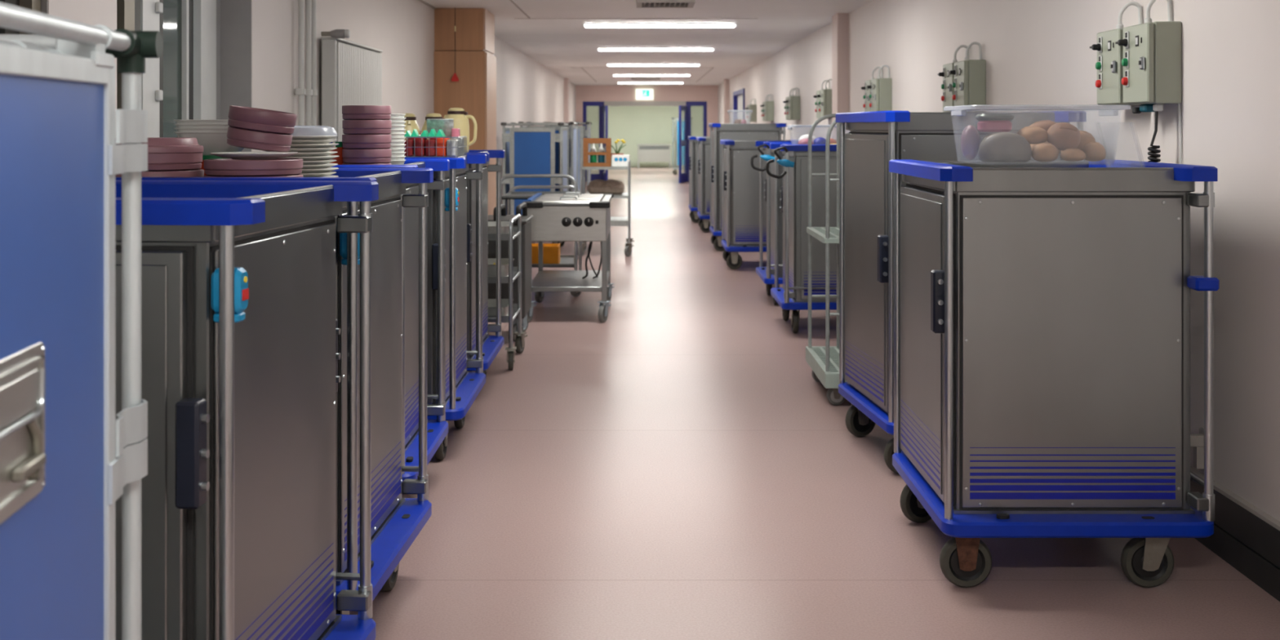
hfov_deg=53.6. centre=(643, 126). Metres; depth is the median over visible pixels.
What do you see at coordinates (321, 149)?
dinner plate
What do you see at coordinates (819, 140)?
parcel
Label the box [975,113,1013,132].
jar
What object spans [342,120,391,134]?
dish
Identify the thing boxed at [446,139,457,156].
bottle
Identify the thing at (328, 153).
dinner plate
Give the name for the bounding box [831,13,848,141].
trim
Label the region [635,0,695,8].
ceiling vent
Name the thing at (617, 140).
potted plant
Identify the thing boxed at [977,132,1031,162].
loaf
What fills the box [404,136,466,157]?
wire basket
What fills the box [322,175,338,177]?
dinner plate
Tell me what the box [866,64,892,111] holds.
control box
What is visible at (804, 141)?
parcel
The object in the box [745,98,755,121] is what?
control box
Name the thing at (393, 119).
round bowl
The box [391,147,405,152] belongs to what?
round bowl
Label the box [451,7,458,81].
pull cord
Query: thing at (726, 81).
trim
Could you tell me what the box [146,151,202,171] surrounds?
dish
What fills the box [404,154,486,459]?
food cart
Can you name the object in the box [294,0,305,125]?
pipe
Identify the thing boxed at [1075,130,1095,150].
bread roll
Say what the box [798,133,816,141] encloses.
parcel
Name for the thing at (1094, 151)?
bread roll
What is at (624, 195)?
shelf
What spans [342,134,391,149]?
dish
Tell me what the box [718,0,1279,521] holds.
wall
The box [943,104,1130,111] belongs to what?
lid
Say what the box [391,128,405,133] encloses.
round bowl
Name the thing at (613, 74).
recessed light
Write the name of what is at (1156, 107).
outlet
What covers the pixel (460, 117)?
jug
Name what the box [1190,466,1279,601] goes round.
baseboard
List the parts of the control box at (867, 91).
box door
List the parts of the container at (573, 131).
rail, panel frame, panel frame, post, panel, panel frame, post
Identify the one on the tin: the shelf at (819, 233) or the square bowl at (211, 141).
the square bowl at (211, 141)
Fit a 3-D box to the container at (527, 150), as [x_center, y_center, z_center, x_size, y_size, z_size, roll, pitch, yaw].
[-1.260,0.700,14.950,0.730,1.500,0.870,0,0,2]
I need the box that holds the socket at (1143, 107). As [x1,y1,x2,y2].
[1132,103,1155,113]
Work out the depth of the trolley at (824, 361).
6.89 m
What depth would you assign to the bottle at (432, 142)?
5.49 m
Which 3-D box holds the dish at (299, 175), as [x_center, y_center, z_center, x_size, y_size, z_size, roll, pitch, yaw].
[-1.099,0.161,3.575,0.268,0.048,0.268,0,0,0]
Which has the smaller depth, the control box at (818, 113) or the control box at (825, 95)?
the control box at (825, 95)
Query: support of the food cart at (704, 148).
on the floor
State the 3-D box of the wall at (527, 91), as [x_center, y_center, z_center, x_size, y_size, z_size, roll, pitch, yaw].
[-1.960,0.180,14.200,0.360,2.540,38.400,0,0,0]
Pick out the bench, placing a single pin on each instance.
(646, 152)
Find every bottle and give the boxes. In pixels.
[590,143,596,162]
[598,143,604,162]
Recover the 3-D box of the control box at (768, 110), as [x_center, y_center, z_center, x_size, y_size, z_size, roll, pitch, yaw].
[1.887,-0.289,19.225,0.164,0.408,0.250,0,0,0]
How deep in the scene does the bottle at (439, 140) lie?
5.49 m
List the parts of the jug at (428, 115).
lid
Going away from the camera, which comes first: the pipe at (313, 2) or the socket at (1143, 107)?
the socket at (1143, 107)
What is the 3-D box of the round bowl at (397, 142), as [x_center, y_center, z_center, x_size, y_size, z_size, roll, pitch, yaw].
[-0.972,0.083,4.800,0.142,0.059,0.142,0,0,0]
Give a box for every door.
[582,101,706,182]
[733,88,744,123]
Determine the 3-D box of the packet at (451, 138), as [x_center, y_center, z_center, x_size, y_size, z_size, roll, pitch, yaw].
[-0.829,0.089,5.662,0.043,0.080,0.100,0,0,0]
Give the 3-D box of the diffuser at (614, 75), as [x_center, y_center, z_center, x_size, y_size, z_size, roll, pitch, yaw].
[0.175,-1.072,26.600,1.594,0.012,0.240,0,0,0]
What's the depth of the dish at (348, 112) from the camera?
4.53 m
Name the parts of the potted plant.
pot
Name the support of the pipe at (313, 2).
attached to the wall at (527, 91)
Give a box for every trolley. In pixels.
[488,202,533,341]
[488,213,527,369]
[501,174,582,297]
[523,191,613,322]
[577,160,634,256]
[805,113,846,404]
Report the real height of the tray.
0.080 m
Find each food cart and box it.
[115,168,433,614]
[115,179,378,639]
[331,159,449,481]
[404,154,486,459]
[463,150,504,377]
[688,136,710,222]
[696,137,710,232]
[708,123,786,251]
[720,139,798,269]
[751,141,798,304]
[765,142,836,333]
[835,111,1086,474]
[888,159,1219,587]
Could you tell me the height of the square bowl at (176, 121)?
0.070 m
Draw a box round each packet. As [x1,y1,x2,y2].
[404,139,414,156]
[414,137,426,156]
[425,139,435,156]
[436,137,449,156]
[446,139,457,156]
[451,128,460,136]
[451,137,461,155]
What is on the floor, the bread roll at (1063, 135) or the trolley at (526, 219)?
the trolley at (526, 219)
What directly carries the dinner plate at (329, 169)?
on the dinner plate at (325, 174)
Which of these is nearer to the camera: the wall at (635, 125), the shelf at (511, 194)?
the shelf at (511, 194)
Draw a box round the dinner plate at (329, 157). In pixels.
[278,155,339,160]
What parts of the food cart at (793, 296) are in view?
post, plug cord, panel, plate, panel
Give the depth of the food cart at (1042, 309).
3.97 m
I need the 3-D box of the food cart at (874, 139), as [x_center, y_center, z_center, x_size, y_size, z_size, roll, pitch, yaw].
[1.375,0.693,5.635,0.867,1.515,0.874,0,0,-6]
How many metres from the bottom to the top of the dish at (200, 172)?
0.062 m
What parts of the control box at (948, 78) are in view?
selector knob, box door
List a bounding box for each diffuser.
[598,48,713,50]
[607,64,699,66]
[613,75,689,75]
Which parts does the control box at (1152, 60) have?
selector knob, button plate, button plate, button plate, box door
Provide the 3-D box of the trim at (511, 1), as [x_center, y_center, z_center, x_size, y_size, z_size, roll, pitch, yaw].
[-0.025,-1.088,18.000,2.650,0.003,26.000,0,0,0]
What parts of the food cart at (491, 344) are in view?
post, panel, plate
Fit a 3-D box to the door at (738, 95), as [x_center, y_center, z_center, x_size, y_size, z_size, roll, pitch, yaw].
[2.005,0.352,26.000,0.130,2.194,2.790,0,0,0]
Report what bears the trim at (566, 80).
attached to the wall at (527, 91)
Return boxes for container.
[0,2,162,639]
[500,122,570,246]
[518,121,579,191]
[543,121,591,192]
[671,117,693,174]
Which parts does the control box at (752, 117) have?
box door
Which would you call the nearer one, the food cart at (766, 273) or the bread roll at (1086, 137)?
the bread roll at (1086, 137)
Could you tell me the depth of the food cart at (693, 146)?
19.01 m
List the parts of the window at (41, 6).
frame post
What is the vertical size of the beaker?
0.135 m
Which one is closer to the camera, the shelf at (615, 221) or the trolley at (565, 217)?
the trolley at (565, 217)
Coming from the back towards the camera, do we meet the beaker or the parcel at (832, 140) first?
the parcel at (832, 140)
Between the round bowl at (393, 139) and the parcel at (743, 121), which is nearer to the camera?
the round bowl at (393, 139)
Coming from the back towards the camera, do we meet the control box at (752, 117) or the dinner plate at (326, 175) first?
the control box at (752, 117)
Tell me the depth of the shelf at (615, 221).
14.15 m
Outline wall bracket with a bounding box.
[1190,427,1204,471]
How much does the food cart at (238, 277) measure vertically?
1.315 m
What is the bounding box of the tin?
[200,155,230,175]
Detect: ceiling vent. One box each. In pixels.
[631,77,659,79]
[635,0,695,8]
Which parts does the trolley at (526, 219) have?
push handle, lid, push handle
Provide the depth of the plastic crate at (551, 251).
10.87 m
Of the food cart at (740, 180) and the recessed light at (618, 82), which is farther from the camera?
the recessed light at (618, 82)
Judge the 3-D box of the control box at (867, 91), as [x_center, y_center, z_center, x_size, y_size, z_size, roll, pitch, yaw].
[1.887,-0.289,10.435,0.164,0.408,0.250,0,0,0]
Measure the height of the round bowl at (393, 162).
0.059 m
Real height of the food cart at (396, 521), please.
1.315 m
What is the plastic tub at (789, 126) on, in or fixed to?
on the food cart at (793, 296)
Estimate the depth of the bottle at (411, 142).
5.49 m
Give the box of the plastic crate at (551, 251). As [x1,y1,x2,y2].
[531,243,559,263]
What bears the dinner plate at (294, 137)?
on the dinner plate at (294, 141)
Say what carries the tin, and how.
on the food cart at (396, 521)
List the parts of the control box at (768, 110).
box door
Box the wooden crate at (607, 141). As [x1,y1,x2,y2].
[582,137,611,166]
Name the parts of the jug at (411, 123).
lid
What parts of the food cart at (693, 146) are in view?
post, post, door, plate, panel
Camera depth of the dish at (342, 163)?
4.55 m
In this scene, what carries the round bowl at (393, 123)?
on the round bowl at (393, 126)
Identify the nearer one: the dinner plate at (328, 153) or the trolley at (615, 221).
the dinner plate at (328, 153)
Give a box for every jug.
[404,113,420,139]
[421,113,442,139]
[444,107,477,152]
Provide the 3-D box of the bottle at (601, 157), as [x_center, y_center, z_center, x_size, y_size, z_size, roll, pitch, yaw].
[-0.475,0.299,14.320,0.075,0.275,0.073,0,0,0]
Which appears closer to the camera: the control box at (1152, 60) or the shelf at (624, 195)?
the control box at (1152, 60)
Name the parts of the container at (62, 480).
latch plate, rail, rail, lever, panel, panel frame, rail, post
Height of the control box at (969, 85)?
0.408 m
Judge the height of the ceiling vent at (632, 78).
0.035 m
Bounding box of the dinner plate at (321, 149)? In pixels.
[262,146,337,152]
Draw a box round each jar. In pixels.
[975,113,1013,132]
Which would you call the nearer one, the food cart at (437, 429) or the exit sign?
the food cart at (437, 429)
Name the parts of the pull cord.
cord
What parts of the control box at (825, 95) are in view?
box door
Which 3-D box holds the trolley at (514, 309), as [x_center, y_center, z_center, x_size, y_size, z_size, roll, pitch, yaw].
[-1.165,1.002,7.840,0.832,0.897,0.690,0,0,0]
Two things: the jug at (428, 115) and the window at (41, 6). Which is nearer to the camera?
the window at (41, 6)
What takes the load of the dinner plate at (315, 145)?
on the dinner plate at (321, 149)
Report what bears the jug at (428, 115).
on the food cart at (491, 344)
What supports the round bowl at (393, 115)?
on the round bowl at (393, 119)
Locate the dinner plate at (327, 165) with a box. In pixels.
[301,163,337,168]
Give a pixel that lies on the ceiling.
(564, 46)
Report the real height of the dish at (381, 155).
0.052 m
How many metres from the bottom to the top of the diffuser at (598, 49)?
0.012 m
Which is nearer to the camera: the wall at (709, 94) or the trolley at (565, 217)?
the trolley at (565, 217)
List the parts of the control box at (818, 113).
box door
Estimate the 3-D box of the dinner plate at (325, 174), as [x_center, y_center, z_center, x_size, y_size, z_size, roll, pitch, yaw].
[-1.072,0.150,3.918,0.240,0.018,0.240,0,0,0]
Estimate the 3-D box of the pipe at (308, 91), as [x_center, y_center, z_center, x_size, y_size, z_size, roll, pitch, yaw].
[-1.891,0.180,7.130,0.056,2.538,0.044,0,0,0]
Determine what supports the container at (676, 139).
on the floor
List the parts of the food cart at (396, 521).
post, panel, plate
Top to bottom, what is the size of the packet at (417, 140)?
0.080 m
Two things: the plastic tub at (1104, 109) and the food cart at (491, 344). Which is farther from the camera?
the food cart at (491, 344)
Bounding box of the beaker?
[328,141,346,164]
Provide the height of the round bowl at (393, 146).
0.059 m
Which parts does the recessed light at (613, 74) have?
mounting plate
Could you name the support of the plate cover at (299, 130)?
on the dinner plate at (294, 137)
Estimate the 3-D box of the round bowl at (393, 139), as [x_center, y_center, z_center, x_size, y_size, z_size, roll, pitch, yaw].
[-0.972,0.068,4.800,0.142,0.059,0.142,0,0,0]
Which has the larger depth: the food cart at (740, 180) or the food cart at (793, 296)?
the food cart at (740, 180)
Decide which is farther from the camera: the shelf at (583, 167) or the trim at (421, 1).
the shelf at (583, 167)
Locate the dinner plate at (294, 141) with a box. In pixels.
[291,139,337,144]
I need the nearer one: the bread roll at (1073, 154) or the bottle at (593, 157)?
the bread roll at (1073, 154)
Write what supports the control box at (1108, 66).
attached to the wall at (1034, 51)
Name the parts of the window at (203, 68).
sash post, pane, frame post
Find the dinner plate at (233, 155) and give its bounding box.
[210,151,298,159]
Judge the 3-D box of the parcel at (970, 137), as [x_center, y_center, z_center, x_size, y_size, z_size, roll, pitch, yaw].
[1.101,0.054,4.270,0.062,0.120,0.077,0,0,0]
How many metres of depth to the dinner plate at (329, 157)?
3.84 m
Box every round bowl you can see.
[389,117,405,121]
[389,133,405,137]
[389,144,405,148]
[389,159,405,164]
[390,113,405,117]
[390,140,405,144]
[391,121,405,125]
[391,125,405,128]
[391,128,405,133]
[391,137,405,141]
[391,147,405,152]
[391,151,405,156]
[391,155,405,159]
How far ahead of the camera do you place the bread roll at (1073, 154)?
4.06 m
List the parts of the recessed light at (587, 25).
mounting plate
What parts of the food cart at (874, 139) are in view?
post, plate, door, post, panel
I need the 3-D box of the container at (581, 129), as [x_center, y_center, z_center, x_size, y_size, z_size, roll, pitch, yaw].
[-1.200,0.688,20.200,0.730,1.525,0.870,0,0,0]
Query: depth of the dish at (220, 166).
3.46 m
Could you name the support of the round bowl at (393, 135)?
on the round bowl at (393, 139)
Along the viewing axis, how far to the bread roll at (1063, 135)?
4.10 m
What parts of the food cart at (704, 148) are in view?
post, door, post, plate, panel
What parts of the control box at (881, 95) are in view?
box door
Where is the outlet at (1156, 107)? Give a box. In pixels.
[1152,103,1163,111]
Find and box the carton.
[611,155,629,166]
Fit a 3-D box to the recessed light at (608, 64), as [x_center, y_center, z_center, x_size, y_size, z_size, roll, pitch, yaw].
[0.175,-1.077,22.100,1.610,0.026,0.260,0,0,0]
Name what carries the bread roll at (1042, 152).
in the plastic tub at (1104, 109)
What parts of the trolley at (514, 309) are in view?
shelf, shelf, shelf, frame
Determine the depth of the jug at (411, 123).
6.74 m
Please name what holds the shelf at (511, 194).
attached to the trolley at (566, 260)
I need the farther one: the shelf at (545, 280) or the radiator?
the shelf at (545, 280)
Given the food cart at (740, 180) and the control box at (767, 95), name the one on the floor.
the food cart at (740, 180)
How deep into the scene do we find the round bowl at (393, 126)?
4.76 m
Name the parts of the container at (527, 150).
post, panel frame, panel, rail, panel frame, panel, panel, panel frame, post, panel frame, panel, post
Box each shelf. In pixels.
[501,191,578,199]
[531,254,578,267]
[531,270,609,291]
[582,166,627,169]
[584,192,627,198]
[610,217,627,226]
[806,226,839,244]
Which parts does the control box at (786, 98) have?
box door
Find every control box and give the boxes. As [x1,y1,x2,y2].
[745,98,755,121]
[746,98,756,121]
[760,94,771,120]
[761,93,773,120]
[782,88,796,119]
[785,87,799,119]
[813,80,830,118]
[816,79,831,118]
[860,66,883,111]
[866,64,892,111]
[937,44,969,112]
[948,41,986,112]
[1089,1,1142,105]
[1115,0,1182,164]
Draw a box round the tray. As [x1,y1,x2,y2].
[805,346,846,388]
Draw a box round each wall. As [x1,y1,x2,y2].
[47,0,575,203]
[575,85,718,136]
[586,106,702,166]
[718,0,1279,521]
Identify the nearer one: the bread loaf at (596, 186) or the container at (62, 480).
the container at (62, 480)
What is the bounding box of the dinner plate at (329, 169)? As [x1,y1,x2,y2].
[300,167,338,173]
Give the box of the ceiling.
[422,0,871,85]
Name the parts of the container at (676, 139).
post, panel frame, frame, panel frame, panel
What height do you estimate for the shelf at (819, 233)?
0.030 m
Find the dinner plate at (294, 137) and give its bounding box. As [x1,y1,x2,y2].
[292,135,337,139]
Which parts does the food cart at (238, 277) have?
door, post, panel, plate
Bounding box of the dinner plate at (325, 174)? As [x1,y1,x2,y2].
[301,171,336,177]
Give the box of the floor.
[349,166,1279,639]
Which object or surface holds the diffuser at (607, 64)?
attached to the recessed light at (608, 64)
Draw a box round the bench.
[636,143,671,168]
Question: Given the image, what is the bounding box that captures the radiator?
[320,29,382,146]
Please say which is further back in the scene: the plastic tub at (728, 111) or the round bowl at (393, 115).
the plastic tub at (728, 111)
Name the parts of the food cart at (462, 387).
door, post, panel, plate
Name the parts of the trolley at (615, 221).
post, post, post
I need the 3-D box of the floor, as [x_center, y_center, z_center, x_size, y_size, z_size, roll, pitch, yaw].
[0.200,1.500,20.600,5.600,0.100,51.200,0,0,0]
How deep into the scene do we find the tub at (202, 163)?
3.78 m
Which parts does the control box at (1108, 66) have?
selector knob, button plate, button plate, button plate, box door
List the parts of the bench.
leg, leg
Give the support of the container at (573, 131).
on the floor
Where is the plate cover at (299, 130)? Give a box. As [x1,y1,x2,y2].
[290,125,337,135]
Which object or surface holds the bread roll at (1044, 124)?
on the bread roll at (1033, 144)
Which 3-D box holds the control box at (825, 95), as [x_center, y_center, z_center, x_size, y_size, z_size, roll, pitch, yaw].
[1.887,-0.289,13.105,0.164,0.408,0.250,0,0,0]
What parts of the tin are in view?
lid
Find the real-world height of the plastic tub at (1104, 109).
0.191 m
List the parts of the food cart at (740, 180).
post, door, post, plate, panel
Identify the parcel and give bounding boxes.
[741,119,746,123]
[797,138,813,144]
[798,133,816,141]
[813,137,826,144]
[829,137,836,143]
[960,124,980,160]
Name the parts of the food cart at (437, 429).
post, panel, plate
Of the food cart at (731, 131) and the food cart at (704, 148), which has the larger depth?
the food cart at (704, 148)
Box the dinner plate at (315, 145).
[289,142,339,148]
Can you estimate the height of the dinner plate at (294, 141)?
0.018 m
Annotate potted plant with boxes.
[611,139,626,155]
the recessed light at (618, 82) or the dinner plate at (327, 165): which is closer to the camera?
the dinner plate at (327, 165)
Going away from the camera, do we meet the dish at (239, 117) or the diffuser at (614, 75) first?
the dish at (239, 117)
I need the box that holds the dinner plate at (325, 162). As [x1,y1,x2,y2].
[302,159,336,164]
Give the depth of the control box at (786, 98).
16.28 m
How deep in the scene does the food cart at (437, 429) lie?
4.90 m
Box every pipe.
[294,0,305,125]
[304,0,312,125]
[311,0,317,125]
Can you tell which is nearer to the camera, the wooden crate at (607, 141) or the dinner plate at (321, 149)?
the dinner plate at (321, 149)
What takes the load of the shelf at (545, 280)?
attached to the trolley at (565, 217)
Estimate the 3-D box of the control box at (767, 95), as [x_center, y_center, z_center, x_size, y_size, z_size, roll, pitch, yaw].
[1.887,-0.289,19.505,0.164,0.408,0.250,0,0,0]
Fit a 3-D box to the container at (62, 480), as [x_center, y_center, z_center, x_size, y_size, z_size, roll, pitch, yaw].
[-1.110,0.649,1.563,0.784,1.602,0.843,0,0,-7]
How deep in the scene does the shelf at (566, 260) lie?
10.80 m
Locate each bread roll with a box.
[1016,125,1047,144]
[1029,120,1056,131]
[1030,141,1060,153]
[1031,142,1058,161]
[1047,122,1080,150]
[1060,147,1085,161]
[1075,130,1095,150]
[1082,142,1106,161]
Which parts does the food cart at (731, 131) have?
post, door, post, plate, panel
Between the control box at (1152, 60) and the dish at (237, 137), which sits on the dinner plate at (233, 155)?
the dish at (237, 137)
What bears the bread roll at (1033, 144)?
in the plastic tub at (1104, 109)
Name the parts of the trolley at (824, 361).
rod, cross rod, cross rod, rod, cross rod, cross rod, upright rod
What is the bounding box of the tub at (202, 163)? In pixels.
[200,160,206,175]
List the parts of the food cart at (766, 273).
post, plug cord, plate, panel, panel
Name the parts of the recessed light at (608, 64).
mounting plate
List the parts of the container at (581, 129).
panel frame, panel, post, panel, post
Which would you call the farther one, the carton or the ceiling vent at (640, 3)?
the carton
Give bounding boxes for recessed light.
[583,23,736,27]
[597,48,714,51]
[607,63,699,66]
[613,74,690,75]
[617,82,683,83]
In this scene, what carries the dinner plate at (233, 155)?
on the dish at (220, 166)
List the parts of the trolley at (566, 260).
handle frame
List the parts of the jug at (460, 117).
lid, handle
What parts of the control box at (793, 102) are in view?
box door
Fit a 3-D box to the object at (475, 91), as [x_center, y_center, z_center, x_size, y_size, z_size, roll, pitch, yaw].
[-1.679,0.180,12.002,0.481,2.537,0.785,0,0,0]
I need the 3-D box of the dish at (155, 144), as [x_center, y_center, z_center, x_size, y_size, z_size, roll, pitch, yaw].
[-1.382,0.051,3.575,0.266,0.040,0.266,0,0,0]
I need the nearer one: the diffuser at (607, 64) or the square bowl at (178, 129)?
the square bowl at (178, 129)
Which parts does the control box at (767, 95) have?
box door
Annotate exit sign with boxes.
[635,88,653,99]
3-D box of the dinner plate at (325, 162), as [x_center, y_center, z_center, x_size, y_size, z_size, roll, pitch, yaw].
[-1.071,0.112,3.917,0.240,0.018,0.240,0,0,0]
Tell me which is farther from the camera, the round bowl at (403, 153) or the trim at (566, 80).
the trim at (566, 80)
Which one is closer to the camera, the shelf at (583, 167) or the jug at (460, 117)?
the jug at (460, 117)
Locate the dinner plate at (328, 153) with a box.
[288,151,337,156]
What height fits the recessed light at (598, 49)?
0.026 m
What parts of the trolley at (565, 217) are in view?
leg, control knob, lid, lid handle, lid, frame, lid handle, lid, control knob, control knob, leg, leg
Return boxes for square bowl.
[173,120,227,123]
[173,127,227,131]
[173,131,244,155]
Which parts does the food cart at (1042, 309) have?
post, door, post, plate, panel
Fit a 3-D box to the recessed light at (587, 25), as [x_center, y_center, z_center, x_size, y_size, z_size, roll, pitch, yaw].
[0.175,-1.077,13.500,1.610,0.026,0.260,0,0,0]
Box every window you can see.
[0,0,47,34]
[116,0,251,151]
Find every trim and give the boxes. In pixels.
[418,0,435,8]
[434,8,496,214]
[509,0,757,82]
[564,78,568,122]
[724,79,728,123]
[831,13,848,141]
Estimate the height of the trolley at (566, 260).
1.044 m
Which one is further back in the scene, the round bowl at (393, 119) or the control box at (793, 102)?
the control box at (793, 102)
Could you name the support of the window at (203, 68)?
in the wall at (527, 91)
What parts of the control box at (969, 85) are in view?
selector knob, box door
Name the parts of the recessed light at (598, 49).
mounting plate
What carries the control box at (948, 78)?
attached to the wall at (1034, 51)
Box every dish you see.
[115,137,203,152]
[115,168,204,177]
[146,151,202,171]
[204,158,302,176]
[204,173,302,177]
[226,126,292,151]
[227,105,297,134]
[342,105,391,119]
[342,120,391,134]
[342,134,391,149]
[342,148,391,164]
[342,163,391,164]

